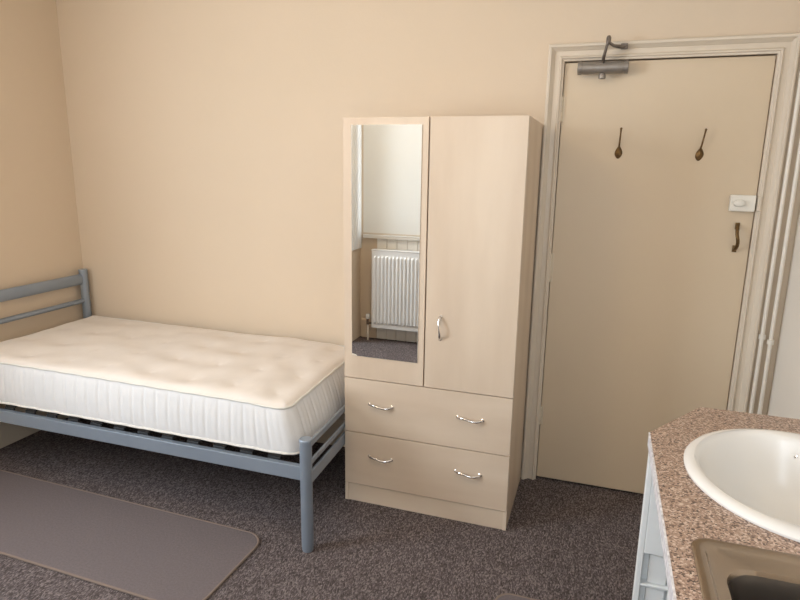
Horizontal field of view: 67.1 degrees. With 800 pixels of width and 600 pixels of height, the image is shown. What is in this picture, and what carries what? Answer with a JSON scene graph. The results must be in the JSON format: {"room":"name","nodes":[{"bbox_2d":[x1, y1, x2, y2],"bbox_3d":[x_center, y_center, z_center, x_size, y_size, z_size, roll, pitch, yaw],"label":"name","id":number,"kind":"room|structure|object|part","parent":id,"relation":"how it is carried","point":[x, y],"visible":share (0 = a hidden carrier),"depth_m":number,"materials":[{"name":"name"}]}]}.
{"room":"studio apartment","nodes":[
{"label":"studio apartment","id":0,"kind":"room"},
{"bbox_2d":[0,0,82,408],"bbox_3d":[-2.618,-0.344,2.432,0.200,2.750,3.020,5,13,18],"label":"wall","id":1,"kind":"structure","parent":0,"point":[40,236],"depth_m":3.50,"materials":[{"name":"beige paint"}]},
{"bbox_2d":[0,407,68,448],"bbox_3d":[-2.534,0.910,2.676,0.015,0.200,3.020,5,13,18],"label":"baseboard","id":2,"kind":"structure","parent":1,"relation":"attached to","point":[9,433],"depth_m":3.52,"materials":[{"name":"beige paint"}]},
{"bbox_2d":[0,417,643,599],"bbox_3d":[-0.711,1.217,1.990,4.344,0.050,3.650,5,13,18],"label":"floor","id":3,"kind":"structure","parent":0,"point":[561,540],"depth_m":2.69,"materials":[{"name":"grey carpet"}]},
{"bbox_2d":[0,469,259,599],"bbox_3d":[-1.526,1.011,2.725,1.834,0.010,0.539,5,13,18],"label":"floor mat","id":4,"kind":"object","parent":3,"relation":"on","point":[138,550],"visible":1,"depth_m":2.60,"materials":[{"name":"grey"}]},
{"bbox_2d":[0,269,344,552],"bbox_3d":[-1.205,0.435,3.207,2.086,0.934,0.958,5,13,18],"label":"frame","id":5,"kind":"object","parent":3,"relation":"on","point":[304,472],"visible":0.36,"depth_m":2.74,"materials":[{"name":"silver metal"}]},
{"bbox_3d":[-2.162,-0.045,3.432,0.031,0.067,0.904,5,13,18],"label":"headboard rail","id":6,"kind":"part","parent":5,"relation":"part of","materials":[{"name":"silver metal"}]},
{"bbox_3d":[-2.164,0.091,3.462,0.030,0.029,0.904,5,13,18],"label":"headboard rail","id":7,"kind":"part","parent":5,"relation":"part of","materials":[{"name":"silver metal"}]},
{"bbox_3d":[-2.024,0.260,3.939,0.054,0.934,0.054,5,13,18],"label":"post","id":8,"kind":"part","parent":5,"relation":"part of","materials":[{"name":"silver metal"}]},
{"bbox_3d":[-1.349,0.636,2.819,1.988,0.062,0.026,5,13,18],"label":"rail","id":9,"kind":"part","parent":5,"relation":"part of","materials":[{"name":"silver metal"}]},
{"bbox_2d":[0,315,344,454],"bbox_3d":[-1.202,0.367,3.204,1.964,0.237,0.921,5,13,18],"label":"mattress","id":10,"kind":"object","parent":5,"relation":"on","point":[257,392],"visible":0.95,"depth_m":2.86,"materials":[{"name":"white fabric"}]},
{"bbox_3d":[-0.390,0.816,2.520,0.054,0.512,0.054,5,13,18],"label":"post","id":11,"kind":"part","parent":5,"relation":"part of","materials":[{"name":"silver metal"}]},
{"bbox_3d":[-0.265,0.664,2.932,0.012,0.056,0.865,4,13,15],"label":"footboard rail","id":12,"kind":"part","parent":5,"relation":"part of","materials":[{"name":"silver metal"}]},
{"bbox_3d":[-0.264,0.597,2.917,0.012,0.022,0.865,4,13,15],"label":"footboard rail","id":13,"kind":"part","parent":5,"relation":"part of","materials":[{"name":"silver metal"}]},
{"bbox_3d":[-0.263,0.515,2.899,0.012,0.029,0.865,4,13,15],"label":"footboard rail","id":14,"kind":"part","parent":5,"relation":"part of","materials":[{"name":"silver metal"}]},
{"bbox_2d":[343,115,542,530],"bbox_3d":[0.192,0.085,2.872,0.788,1.803,0.535,5,13,18],"label":"wardrobe","id":15,"kind":"object","parent":3,"relation":"on","point":[440,212],"visible":1,"depth_m":2.63,"materials":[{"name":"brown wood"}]},
{"bbox_3d":[-0.169,0.050,3.007,0.016,1.802,0.502,5,13,18],"label":"panel","id":16,"kind":"part","parent":15,"relation":"part of","materials":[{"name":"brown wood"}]},
{"bbox_3d":[-0.097,0.751,2.847,0.127,0.020,0.033,5,13,18],"label":"handle","id":17,"kind":"part","parent":15,"relation":"part of","materials":[{"name":"silver metal"}]},
{"bbox_3d":[-0.094,0.494,2.789,0.127,0.020,0.033,5,13,18],"label":"handle","id":18,"kind":"part","parent":15,"relation":"part of","materials":[{"name":"silver metal"}]},
{"bbox_3d":[-0.068,-0.197,2.654,0.382,1.166,0.018,5,13,18],"label":"door","id":19,"kind":"part","parent":15,"relation":"part of","materials":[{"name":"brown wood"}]},
{"bbox_2d":[351,124,422,362],"bbox_3d":[-0.065,-0.233,2.633,0.316,1.027,0.004,5,13,18],"label":"mirror","id":20,"kind":"object","parent":15,"relation":"attached to","point":[387,159],"depth_m":2.62,"materials":[{"name":"clear glass"}]},
{"bbox_3d":[0.109,0.787,2.807,0.786,0.267,0.018,5,13,18],"label":"drawer","id":21,"kind":"part","parent":15,"relation":"part of","materials":[{"name":"brown wood"}]},
{"bbox_3d":[0.113,0.522,2.748,0.786,0.267,0.018,5,13,18],"label":"drawer","id":22,"kind":"part","parent":15,"relation":"part of","materials":[{"name":"brown wood"}]},
{"bbox_3d":[0.171,0.124,2.617,0.018,0.117,0.033,5,13,18],"label":"handle","id":23,"kind":"part","parent":15,"relation":"part of","materials":[{"name":"silver metal"}]},
{"bbox_3d":[0.302,0.786,2.716,0.127,0.020,0.033,5,13,18],"label":"handle","id":24,"kind":"part","parent":15,"relation":"part of","materials":[{"name":"silver metal"}]},
{"bbox_3d":[0.306,0.529,2.659,0.127,0.020,0.033,5,13,18],"label":"handle","id":25,"kind":"part","parent":15,"relation":"part of","materials":[{"name":"silver metal"}]},
{"bbox_3d":[0.308,-0.164,2.532,0.398,1.166,0.018,5,13,18],"label":"door","id":26,"kind":"part","parent":15,"relation":"part of","materials":[{"name":"brown wood"}]},
{"bbox_3d":[0.563,0.114,2.769,0.016,1.802,0.502,5,13,18],"label":"panel","id":27,"kind":"part","parent":15,"relation":"part of","materials":[{"name":"brown wood"}]},
{"bbox_2d":[495,593,537,599],"bbox_3d":[0.359,1.281,1.638,0.426,0.010,1.366,5,13,18],"label":"floor mat","id":28,"kind":"object","parent":3,"relation":"on","point":[505,596],"visible":1,"depth_m":2.29,"materials":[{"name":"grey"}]},
{"bbox_2d":[632,452,667,599],"bbox_3d":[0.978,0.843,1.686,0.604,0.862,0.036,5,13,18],"label":"base unit","id":29,"kind":"object","parent":3,"relation":"on","point":[650,580],"visible":0.3,"depth_m":1.74,"materials":[{"name":"white paint"}]},
{"bbox_3d":[0.747,0.885,1.777,0.050,0.090,0.020,5,13,18],"label":"fielded panel","id":30,"kind":"part","parent":29,"relation":"part of","materials":[{"name":"white paint"}]},
{"bbox_3d":[0.748,0.780,1.754,0.050,0.090,0.020,5,13,18],"label":"fielded panel","id":31,"kind":"part","parent":29,"relation":"part of","materials":[{"name":"white paint"}]},
{"bbox_3d":[0.647,1.057,0.703,0.590,0.862,1.136,5,13,18],"label":"cabinet","id":32,"kind":"object","parent":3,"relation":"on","visible":0},
{"bbox_2d":[648,407,799,599],"bbox_3d":[0.758,0.544,0.936,0.618,0.037,1.867,5,13,18],"label":"countertop","id":33,"kind":"structure","parent":32,"relation":"on","point":[686,514],"depth_m":1.29,"materials":[{"name":"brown stone"}]},
{"bbox_2d":[684,429,799,542],"bbox_3d":[0.949,0.511,1.413,0.538,0.206,0.570,5,13,18],"label":"basin","id":34,"kind":"object","parent":33,"relation":"in","point":[754,474],"visible":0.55,"depth_m":1.60,"materials":[{"name":"white ceramic"}]},
{"bbox_2d":[691,538,799,599],"bbox_3d":[0.649,0.662,0.681,0.497,0.168,0.977,5,13,18],"label":"sink","id":35,"kind":"object","parent":33,"relation":"in","point":[725,570],"visible":1,"depth_m":1.10,"materials":[{"name":"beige metal"}]},
{"bbox_2d":[56,0,799,474],"bbox_3d":[-0.140,-0.497,3.283,4.344,2.750,0.200,5,13,18],"label":"wall","id":36,"kind":"structure","parent":0,"point":[206,136],"depth_m":3.32,"materials":[{"name":"beige paint"}]},
{"bbox_2d":[316,414,523,473],"bbox_3d":[-0.699,0.725,3.626,2.844,0.200,0.016,5,13,18],"label":"baseboard","id":37,"kind":"structure","parent":36,"relation":"attached to","point":[341,419],"depth_m":3.52,"materials":[{"name":"beige paint"}]},
{"bbox_2d":[537,55,775,493],"bbox_3d":[1.143,-0.042,2.869,0.854,2.078,0.152,5,13,18],"label":"door","id":38,"kind":"structure","parent":36,"relation":"in","point":[649,255],"depth_m":2.80,"materials":[{"name":"beige paint"}]},
{"bbox_2d":[577,35,628,78],"bbox_3d":[0.892,-1.059,2.646,0.214,0.170,0.106,5,13,18],"label":"door closer","id":39,"kind":"object","parent":38,"relation":"attached to","point":[603,67],"depth_m":2.64,"materials":[{"name":"metal"}]},
{"bbox_3d":[0.893,-0.989,2.668,0.032,0.024,0.032,5,13,18],"label":"adjuster knob","id":40,"kind":"part","parent":39,"relation":"part of","materials":[{"name":"metal"}]},
{"bbox_3d":[0.891,-1.083,2.619,0.024,0.111,0.068,0,13,-4],"label":"arm","id":41,"kind":"part","parent":39,"relation":"part of"},
{"bbox_3d":[0.936,-1.100,2.602,0.091,0.029,0.025,-2,13,-14],"label":"link arm","id":42,"kind":"part","parent":39,"relation":"part of"},
{"bbox_2d":[615,127,621,158],"bbox_3d":[0.991,-0.708,2.725,0.033,0.135,0.038,5,13,18],"label":"coat hook","id":43,"kind":"object","parent":38,"relation":"attached to","point":[618,152],"visible":1,"depth_m":2.74,"materials":[{"name":"gold metal"}]},
{"bbox_3d":[0.995,-0.672,2.746,0.033,0.056,0.010,5,13,18],"label":"plate","id":44,"kind":"part","parent":43,"relation":"part of","materials":[{"name":"gold metal"}]},
{"bbox_3d":[0.992,-0.729,2.719,0.010,0.092,0.036,4,13,13],"label":"hook stem","id":45,"kind":"part","parent":43,"relation":"part of","materials":[{"name":"gold metal"}]},
{"bbox_2d":[695,128,706,160],"bbox_3d":[1.309,-0.674,2.623,0.034,0.135,0.038,5,13,18],"label":"coat hook","id":46,"kind":"object","parent":38,"relation":"attached to","point":[699,154],"visible":1,"depth_m":2.64,"materials":[{"name":"gold metal"}]},
{"bbox_3d":[1.313,-0.639,2.644,0.034,0.056,0.010,5,13,18],"label":"plate","id":47,"kind":"part","parent":46,"relation":"part of","materials":[{"name":"gold metal"}]},
{"bbox_3d":[1.314,-0.695,2.615,0.011,0.092,0.038,0,13,-3],"label":"hook stem","id":48,"kind":"part","parent":46,"relation":"part of","materials":[{"name":"gold metal"}]},
{"bbox_3d":[1.477,-0.272,2.647,0.022,0.130,0.047,5,13,18],"label":"handle","id":49,"kind":"part","parent":38,"relation":"part of","materials":[{"name":"gold metal"}]},
{"bbox_3d":[1.465,-0.417,2.603,0.048,0.032,0.018,5,13,18],"label":"lock knob","id":50,"kind":"part","parent":38,"relation":"part of","materials":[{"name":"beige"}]},
{"bbox_2d":[521,33,799,479],"bbox_3d":[1.130,-0.066,2.812,0.993,2.150,0.036,5,13,18],"label":"trim","id":51,"kind":"structure","parent":36,"relation":"attached to","point":[786,46],"depth_m":2.68,"materials":[{"name":"beige paint"}]},
{"bbox_2d":[749,72,799,412],"bbox_3d":[1.620,-0.316,2.584,0.028,2.750,0.044,5,13,18],"label":"pipe","id":52,"kind":"object","parent":36,"relation":"attached to","point":[762,336],"visible":0.91,"depth_m":2.59,"materials":[{"name":"beige metal"}]},
{"bbox_2d":[767,208,799,418],"bbox_3d":[1.273,0.022,1.046,0.200,2.750,3.250,5,13,18],"label":"wall","id":53,"kind":"structure","parent":0,"point":[784,401],"depth_m":2.55,"materials":[{"name":"white paint"}]},
{"bbox_2d":[757,138,799,414],"bbox_3d":[1.653,-0.312,2.573,0.028,2.750,0.044,5,13,18],"label":"pipe","id":54,"kind":"object","parent":53,"relation":"attached to","point":[770,341],"visible":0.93,"depth_m":2.61,"materials":[{"name":"beige metal"}]}
]}

